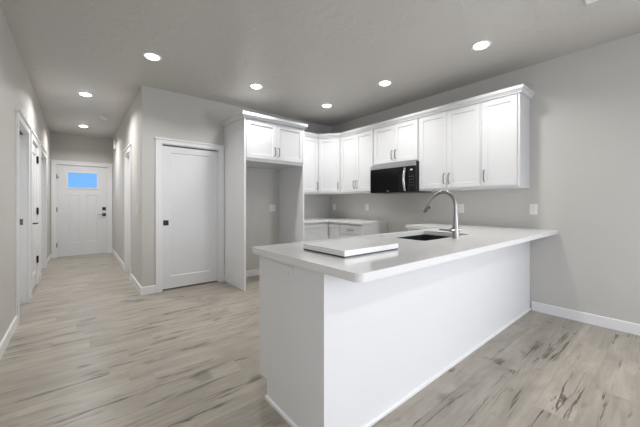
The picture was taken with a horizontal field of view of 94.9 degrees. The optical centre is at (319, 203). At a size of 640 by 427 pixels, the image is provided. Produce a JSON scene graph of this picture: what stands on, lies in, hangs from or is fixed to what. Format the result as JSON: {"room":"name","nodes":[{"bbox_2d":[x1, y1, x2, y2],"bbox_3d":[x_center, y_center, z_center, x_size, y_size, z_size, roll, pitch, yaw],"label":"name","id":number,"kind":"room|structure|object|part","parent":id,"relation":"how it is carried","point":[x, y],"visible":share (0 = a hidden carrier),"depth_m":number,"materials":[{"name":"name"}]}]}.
{"room":"kitchen","nodes":[
{"label":"kitchen","id":0,"kind":"room"},
{"bbox_2d":[0,7,50,342],"bbox_3d":[-1.747,-0.176,1.282,0.120,2.743,13.200,0,0,-39],"label":"wall","id":1,"kind":"structure","parent":0,"point":[16,89],"depth_m":2.65,"materials":[{"name":"paint"}]},
{"bbox_2d":[0,316,17,359],"bbox_3d":[-0.235,1.145,-0.453,0.014,0.100,8.598,0,0,-39],"label":"baseboard","id":2,"kind":"structure","parent":1,"relation":"attached to","point":[7,337],"depth_m":2.50,"materials":[{"name":"white paint"}]},
{"bbox_2d":[15,108,31,324],"bbox_3d":[-3.296,0.135,3.193,0.152,2.120,0.952,0,0,-39],"label":"trim","id":3,"kind":"structure","parent":1,"relation":"attached to","point":[22,135],"depth_m":3.48,"materials":[{"name":"white paint"}]},
{"bbox_2d":[30,130,40,297],"bbox_3d":[-3.975,0.135,4.020,0.152,2.120,0.952,0,0,-39],"label":"trim","id":4,"kind":"structure","parent":1,"relation":"attached to","point":[34,139],"depth_m":3.77,"materials":[{"name":"white paint"}]},
{"bbox_2d":[33,144,38,288],"bbox_3d":[-3.937,0.179,4.059,0.099,1.988,0.738,0,0,-39],"label":"door","id":5,"kind":"structure","parent":1,"relation":"in","point":[35,157],"depth_m":4.22,"materials":[{"name":"white paint"}]},
{"bbox_2d":[39,144,47,279],"bbox_3d":[-4.782,0.135,5.002,0.152,2.120,1.192,0,0,-39],"label":"trim","id":6,"kind":"structure","parent":1,"relation":"attached to","point":[43,154],"depth_m":5.38,"materials":[{"name":"white paint"}]},
{"bbox_2d":[51,133,112,248],"bbox_3d":[-5.498,-0.176,6.820,1.354,2.743,0.120,0,0,-39],"label":"wall","id":7,"kind":"structure","parent":0,"point":[63,146],"depth_m":6.76,"materials":[{"name":"paint"}]},
{"bbox_2d":[57,253,104,257],"bbox_3d":[-5.481,1.189,6.802,0.904,0.010,0.130,0,0,-39],"label":"trim","id":8,"kind":"structure","parent":7,"relation":"attached to","point":[96,253],"depth_m":6.72,"materials":[{"name":"silver metal"}]},
{"bbox_2d":[56,165,106,256],"bbox_3d":[-5.465,0.164,6.773,0.917,2.039,0.109,0,0,-39],"label":"door","id":9,"kind":"structure","parent":7,"relation":"in","point":[81,212],"depth_m":6.77,"materials":[{"name":"white paint"}]},
{"bbox_2d":[50,159,112,257],"bbox_3d":[-5.486,0.117,6.809,1.122,2.155,0.152,0,0,-39],"label":"trim","id":10,"kind":"structure","parent":7,"relation":"attached to","point":[54,163],"depth_m":6.60,"materials":[{"name":"white paint"}]},
{"bbox_2d":[113,89,139,283],"bbox_3d":[-3.671,-0.176,5.568,0.120,2.743,4.134,0,0,-39],"label":"wall","id":11,"kind":"structure","parent":0,"point":[128,132],"depth_m":4.78,"materials":[{"name":"paint"}]},
{"bbox_2d":[112,249,123,269],"bbox_3d":[-4.241,1.145,6.157,0.014,0.100,2.495,0,0,-39],"label":"baseboard","id":12,"kind":"structure","parent":11,"relation":"attached to","point":[119,260],"depth_m":5.96,"materials":[{"name":"white paint"}]},
{"bbox_2d":[123,144,131,279],"bbox_3d":[-3.158,0.135,4.918,0.152,2.120,0.822,0,0,-39],"label":"trim","id":13,"kind":"structure","parent":11,"relation":"attached to","point":[127,151],"depth_m":5.13,"materials":[{"name":"white paint"}]},
{"bbox_2d":[131,274,155,294],"bbox_3d":[-2.575,1.145,4.252,0.172,0.100,0.976,0,0,-39],"label":"baseboard","id":14,"kind":"structure","parent":11,"relation":"attached to","point":[148,289],"depth_m":3.90,"materials":[{"name":"white paint"}]},
{"bbox_2d":[140,85,330,286],"bbox_3d":[-1.097,-0.176,4.931,3.289,2.743,0.120,0,0,-39],"label":"wall","id":15,"kind":"structure","parent":0,"point":[163,113],"depth_m":4.29,"materials":[{"name":"paint"}]},
{"bbox_2d":[154,137,224,292],"bbox_3d":[-1.875,0.153,4.270,0.959,2.084,0.152,0,0,-39],"label":"trim","id":16,"kind":"structure","parent":15,"relation":"attached to","point":[160,141],"depth_m":4.15,"materials":[{"name":"white paint"}]},
{"bbox_2d":[162,146,217,289],"bbox_3d":[-1.871,0.193,4.265,0.759,1.968,0.040,0,0,-39],"label":"door","id":17,"kind":"structure","parent":15,"relation":"in","point":[189,176],"depth_m":4.24,"materials":[{"name":"white paint"}]},
{"bbox_2d":[246,269,258,276],"bbox_3d":[-1.087,1.145,4.852,0.956,0.100,0.014,0,0,-39],"label":"baseboard","id":18,"kind":"structure","parent":15,"relation":"attached to","point":[255,272],"depth_m":4.82,"materials":[{"name":"white paint"}]},
{"bbox_2d":[269,205,274,210],"bbox_3d":[-0.822,0.080,5.073,0.115,0.118,0.008,0,0,-39],"label":"outlet","id":19,"kind":"object","parent":15,"relation":"attached to","point":[271,207],"visible":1,"depth_m":5.07,"materials":[{"name":"white plastic"}]},
{"bbox_2d":[246,117,302,169],"bbox_3d":[-0.851,-0.896,4.565,0.958,0.613,0.753,0,0,-39],"label":"upper cabinet","id":20,"kind":"object","parent":15,"relation":"attached to","point":[269,145],"visible":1,"depth_m":4.31,"materials":[{"name":"white paint"}]},
{"bbox_3d":[-0.826,-0.894,4.161,0.472,0.525,0.018,0,0,-39],"label":"door","id":21,"kind":"part","parent":20,"relation":"part of","materials":[{"name":"white paint"}]},
{"bbox_2d":[222,111,307,128],"bbox_3d":[-0.851,-1.206,4.564,1.090,0.071,0.754,0,0,-39],"label":"crown molding","id":22,"kind":"structure","parent":20,"relation":"attached to","point":[241,114],"depth_m":4.22,"materials":[{"name":"white paint"}]},
{"bbox_3d":[-0.459,-0.894,4.462,0.472,0.525,0.018,0,0,-39],"label":"door","id":23,"kind":"part","parent":20,"relation":"part of","materials":[{"name":"white paint"}]},
{"bbox_2d":[304,136,317,193],"bbox_3d":[-0.350,-0.686,5.217,0.585,1.033,0.383,0,0,-39],"label":"upper cabinet","id":24,"kind":"object","parent":15,"relation":"attached to","point":[310,144],"visible":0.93,"depth_m":5.18,"materials":[{"name":"white paint"}]},
{"bbox_2d":[0,0,639,139],"bbox_3d":[0.000,-1.588,2.718,5.003,0.080,13.800,0,0,-39],"label":"ceiling","id":25,"kind":"structure","parent":0,"point":[305,55],"depth_m":2.94,"materials":[{"name":"paint"}]},
{"bbox_2d":[77,92,93,96],"bbox_3d":[-3.320,-1.536,4.158,0.184,0.022,0.184,0,0,-39],"label":"recessed light","id":26,"kind":"object","parent":25,"relation":"in","point":[79,93],"visible":1,"depth_m":4.13,"materials":[{"name":"white paint"}]},
{"bbox_2d":[99,115,108,119],"bbox_3d":[-3.848,-1.523,5.232,0.144,0.050,0.144,0,0,-39],"label":"smoke detector","id":27,"kind":"object","parent":25,"relation":"attached to","point":[103,117],"visible":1,"depth_m":5.19,"materials":[{"name":"white plastic"}]},
{"bbox_2d":[142,52,161,60],"bbox_3d":[-1.764,-1.536,3.093,0.184,0.022,0.184,0,0,-39],"label":"recessed light","id":28,"kind":"object","parent":25,"relation":"in","point":[148,55],"visible":1,"depth_m":3.07,"materials":[{"name":"white paint"}]},
{"bbox_2d":[249,83,262,88],"bbox_3d":[-0.842,-1.536,3.877,0.184,0.022,0.184,0,0,-39],"label":"recessed light","id":29,"kind":"object","parent":25,"relation":"in","point":[253,85],"visible":1,"depth_m":3.84,"materials":[{"name":"white paint"}]},
{"bbox_2d":[321,104,332,107],"bbox_3d":[0.107,-1.536,4.643,0.184,0.022,0.184,0,0,-39],"label":"recessed light","id":30,"kind":"object","parent":25,"relation":"in","point":[322,105],"visible":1,"depth_m":4.62,"materials":[{"name":"white paint"}]},
{"bbox_2d":[378,80,391,85],"bbox_3d":[0.834,-1.536,3.774,0.184,0.022,0.184,0,0,-39],"label":"recessed light","id":31,"kind":"object","parent":25,"relation":"in","point":[383,82],"visible":1,"depth_m":3.74,"materials":[{"name":"white paint"}]},
{"bbox_2d":[470,40,491,49],"bbox_3d":[1.575,-1.536,2.872,0.184,0.022,0.184,0,0,-39],"label":"recessed light","id":32,"kind":"object","parent":25,"relation":"in","point":[482,44],"visible":1,"depth_m":2.85,"materials":[{"name":"white paint"}]},
{"bbox_2d":[585,0,597,3],"bbox_3d":[2.038,-1.542,2.056,0.310,0.011,0.300,0,0,-39],"label":"ceiling vent","id":33,"kind":"object","parent":25,"relation":"in","point":[586,1],"visible":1,"depth_m":2.23,"materials":[{"name":"white plastic"}]},
{"bbox_2d":[0,253,639,426],"bbox_3d":[0.000,1.225,2.718,5.003,0.060,13.800,0,0,-39],"label":"floor","id":34,"kind":"structure","parent":0,"point":[87,349],"depth_m":2.11,"materials":[{"name":"grey wood"}]},
{"bbox_2d":[224,117,245,290],"bbox_3d":[-1.244,-0.004,4.268,0.025,2.398,0.715,0,0,-39],"label":"panel","id":35,"kind":"object","parent":34,"relation":"on","point":[234,133],"visible":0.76,"depth_m":4.21,"materials":[{"name":"white laminate"}]},
{"bbox_2d":[279,129,303,243],"bbox_3d":[-0.483,-0.004,4.893,0.025,2.398,0.715,0,0,-39],"label":"panel","id":36,"kind":"object","parent":34,"relation":"on","point":[291,180],"visible":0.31,"depth_m":4.86,"materials":[{"name":"white laminate"}]},
{"bbox_2d":[304,222,340,240],"bbox_3d":[0.050,0.757,5.195,1.177,0.875,0.923,0,0,-39],"label":"base cabinet","id":37,"kind":"object","parent":34,"relation":"on","point":[322,230],"visible":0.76,"depth_m":4.91,"materials":[{"name":"white paint"}]},
{"bbox_3d":[-0.070,0.713,4.886,0.538,0.725,0.018,0,0,-39],"label":"door","id":38,"kind":"part","parent":37,"relation":"part of","materials":[{"name":"white paint"}]},
{"bbox_3d":[0.241,0.713,4.948,0.018,0.725,0.270,0,0,-39],"label":"door","id":39,"kind":"part","parent":37,"relation":"part of","materials":[{"name":"white paint"}]},
{"bbox_2d":[304,217,386,224],"bbox_3d":[0.206,0.300,5.005,1.178,0.038,1.416,0,0,-39],"label":"countertop","id":40,"kind":"structure","parent":37,"relation":"on","point":[327,219],"depth_m":4.83,"materials":[{"name":"white stone"}]},
{"bbox_2d":[341,223,386,237],"bbox_3d":[0.703,0.757,4.819,0.646,0.875,0.484,0,0,-39],"label":"base cabinet","id":41,"kind":"object","parent":34,"relation":"on","point":[347,230],"visible":0.27,"depth_m":4.63,"materials":[{"name":"white paint"}]},
{"bbox_3d":[0.491,0.645,4.644,0.018,0.280,0.460,0,0,-39],"label":"drawer","id":42,"kind":"part","parent":41,"relation":"part of","materials":[{"name":"white paint"}]},
{"bbox_3d":[0.491,0.420,4.644,0.018,0.150,0.460,0,0,-39],"label":"drawer","id":43,"kind":"part","parent":41,"relation":"part of","materials":[{"name":"white paint"}]},
{"bbox_2d":[259,241,530,426],"bbox_3d":[0.976,0.757,2.596,3.047,0.875,0.689,0,0,-39],"label":"base cabinet","id":44,"kind":"object","parent":34,"relation":"on","point":[334,351],"visible":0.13,"depth_m":1.70,"materials":[{"name":"white laminate"}]},
{"bbox_2d":[281,264,293,281],"bbox_3d":[-0.182,0.383,1.617,0.008,0.080,0.125,0,0,-39],"label":"outlet","id":45,"kind":"object","parent":44,"relation":"attached to","point":[287,272],"visible":1,"depth_m":1.61,"materials":[{"name":"white plastic"}]},
{"bbox_3d":[-0.183,0.757,1.639,0.018,0.875,0.620,0,0,-39],"label":"panel","id":46,"kind":"part","parent":44,"relation":"part of","materials":[{"name":"white laminate"}]},
{"bbox_3d":[1.016,1.183,2.546,3.047,0.024,0.560,0,0,-39],"label":"shoe molding","id":47,"kind":"part","parent":44,"relation":"part of","materials":[{"name":"white paint"}]},
{"bbox_2d":[253,223,558,282],"bbox_3d":[0.880,0.300,2.697,3.068,0.038,1.450,0,0,-39],"label":"countertop","id":48,"kind":"structure","parent":44,"relation":"on","point":[410,255],"depth_m":1.79,"materials":[{"name":"white stone"}]},
{"bbox_2d":[303,238,397,257],"bbox_3d":[0.187,0.262,1.784,0.455,0.038,0.360,0,0,-39],"label":"slab","id":49,"kind":"object","parent":48,"relation":"on","point":[352,247],"visible":1,"depth_m":1.69,"materials":[{"name":"white plastic"}]},
{"bbox_2d":[398,234,448,240],"bbox_3d":[0.931,0.418,2.616,0.804,0.194,0.504,0,0,-39],"label":"sink","id":50,"kind":"object","parent":48,"relation":"in","point":[424,237],"visible":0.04,"depth_m":2.96,"materials":[{"name":"black metal"}]},
{"bbox_2d":[422,191,459,238],"bbox_3d":[0.988,0.087,2.454,0.126,0.388,0.321,0,0,-39],"label":"faucet","id":51,"kind":"object","parent":48,"relation":"on","point":[455,229],"visible":1,"depth_m":2.36,"materials":[{"name":"silver metal"}]},
{"bbox_3d":[1.023,-0.030,2.449,0.028,0.153,0.245,0,0,-39],"label":"spout","id":52,"kind":"part","parent":51,"relation":"part of","materials":[{"name":"silver metal"}]},
{"bbox_2d":[331,33,639,323],"bbox_3d":[3.060,-0.176,2.556,0.120,2.743,9.066,0,0,-39],"label":"wall","id":53,"kind":"structure","parent":0,"point":[585,104],"depth_m":3.03,"materials":[{"name":"paint"}]},
{"bbox_2d":[311,137,344,194],"bbox_3d":[0.190,-0.686,5.486,0.592,1.033,0.652,0,0,-39],"label":"upper cabinet","id":54,"kind":"object","parent":53,"relation":"attached to","point":[329,149],"visible":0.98,"depth_m":5.25,"materials":[{"name":"white paint"}]},
{"bbox_3d":[0.165,-0.677,5.250,0.379,0.960,0.018,0,0,11],"label":"door","id":55,"kind":"part","parent":54,"relation":"part of","materials":[{"name":"white paint"}]},
{"bbox_2d":[304,84,533,137],"bbox_3d":[1.071,-1.206,4.255,3.285,0.071,0.707,0,0,37],"label":"crown molding","id":56,"kind":"structure","parent":54,"relation":"attached to","point":[522,88],"depth_m":3.77,"materials":[{"name":"white paint"}]},
{"bbox_2d":[341,129,374,193],"bbox_3d":[0.717,-0.686,5.009,0.383,1.033,0.748,0,0,-39],"label":"upper cabinet","id":57,"kind":"object","parent":53,"relation":"attached to","point":[357,150],"visible":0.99,"depth_m":4.90,"materials":[{"name":"white paint"}]},
{"bbox_3d":[0.491,-0.677,5.059,0.018,0.960,0.361,0,0,-39],"label":"door","id":58,"kind":"part","parent":57,"relation":"part of","materials":[{"name":"white paint"}]},
{"bbox_3d":[0.722,-0.677,4.777,0.018,0.960,0.361,0,0,-39],"label":"door","id":59,"kind":"part","parent":57,"relation":"part of","materials":[{"name":"white paint"}]},
{"bbox_2d":[374,118,418,165],"bbox_3d":[1.207,-0.893,4.412,0.383,0.620,0.793,0,0,-39],"label":"upper cabinet","id":60,"kind":"object","parent":53,"relation":"attached to","point":[399,142],"visible":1,"depth_m":4.27,"materials":[{"name":"white paint"}]},
{"bbox_3d":[0.974,-0.880,4.471,0.018,0.554,0.384,0,0,-39],"label":"door","id":61,"kind":"part","parent":60,"relation":"part of","materials":[{"name":"white paint"}]},
{"bbox_2d":[370,161,430,193],"bbox_3d":[1.170,-0.368,4.381,0.478,0.422,0.786,0,0,-39],"label":"microwave","id":62,"kind":"object","parent":60,"relation":"attached to","point":[401,177],"visible":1,"depth_m":4.22,"materials":[{"name":"black plastic"}]},
{"bbox_3d":[1.004,-0.339,4.321,0.022,0.352,0.666,0,0,-39],"label":"door","id":63,"kind":"part","parent":62,"relation":"part of","materials":[{"name":"black glass"}]},
{"bbox_3d":[1.041,-0.548,4.276,0.022,0.062,0.786,0,0,-39],"label":"vent trim","id":64,"kind":"part","parent":62,"relation":"part of","materials":[{"name":"silver metal"}]},
{"bbox_3d":[1.164,-0.336,4.060,0.062,0.330,0.033,0,0,-39],"label":"handle","id":65,"kind":"part","parent":62,"relation":"part of","materials":[{"name":"silver metal"}]},
{"bbox_3d":[1.254,-0.339,4.017,0.022,0.352,0.113,0,0,-39],"label":"control panel","id":66,"kind":"part","parent":62,"relation":"part of","materials":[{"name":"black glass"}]},
{"bbox_3d":[1.219,-0.880,4.172,0.018,0.554,0.384,0,0,-39],"label":"door","id":67,"kind":"part","parent":60,"relation":"part of","materials":[{"name":"white paint"}]},
{"bbox_2d":[419,102,491,191],"bbox_3d":[1.715,-0.686,3.794,0.383,1.033,0.803,0,0,-39],"label":"upper cabinet","id":68,"kind":"object","parent":53,"relation":"attached to","point":[450,140],"visible":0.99,"depth_m":3.67,"materials":[{"name":"white paint"}]},
{"bbox_3d":[1.480,-0.677,3.854,0.018,0.960,0.388,0,0,-39],"label":"door","id":69,"kind":"part","parent":68,"relation":"part of","materials":[{"name":"white paint"}]},
{"bbox_3d":[1.729,-0.677,3.552,0.018,0.960,0.388,0,0,-39],"label":"door","id":70,"kind":"part","parent":68,"relation":"part of","materials":[{"name":"white paint"}]},
{"bbox_2d":[458,204,463,212],"bbox_3d":[1.872,0.067,3.900,0.008,0.118,0.075,0,0,-39],"label":"outlet","id":71,"kind":"object","parent":53,"relation":"attached to","point":[460,206],"visible":1,"depth_m":3.90,"materials":[{"name":"white plastic"}]},
{"bbox_2d":[481,93,529,189],"bbox_3d":[2.093,-0.686,3.334,0.383,1.033,0.384,0,0,-39],"label":"upper cabinet","id":72,"kind":"object","parent":53,"relation":"attached to","point":[505,121],"visible":1,"depth_m":3.23,"materials":[{"name":"white paint"}]},
{"bbox_3d":[1.978,-0.677,3.248,0.018,0.960,0.349,0,0,-39],"label":"door","id":73,"kind":"part","parent":72,"relation":"part of","materials":[{"name":"white paint"}]},
{"bbox_2d":[530,204,537,214],"bbox_3d":[2.383,0.065,3.278,0.008,0.118,0.075,0,0,-39],"label":"outlet","id":74,"kind":"object","parent":53,"relation":"attached to","point":[533,207],"visible":1,"depth_m":3.27,"materials":[{"name":"white plastic"}]},
{"bbox_2d":[532,301,639,335],"bbox_3d":[4.129,1.145,1.149,0.014,0.100,5.535,0,0,-39],"label":"baseboard","id":75,"kind":"structure","parent":53,"relation":"attached to","point":[615,324],"depth_m":2.92,"materials":[{"name":"white paint"}]}
]}

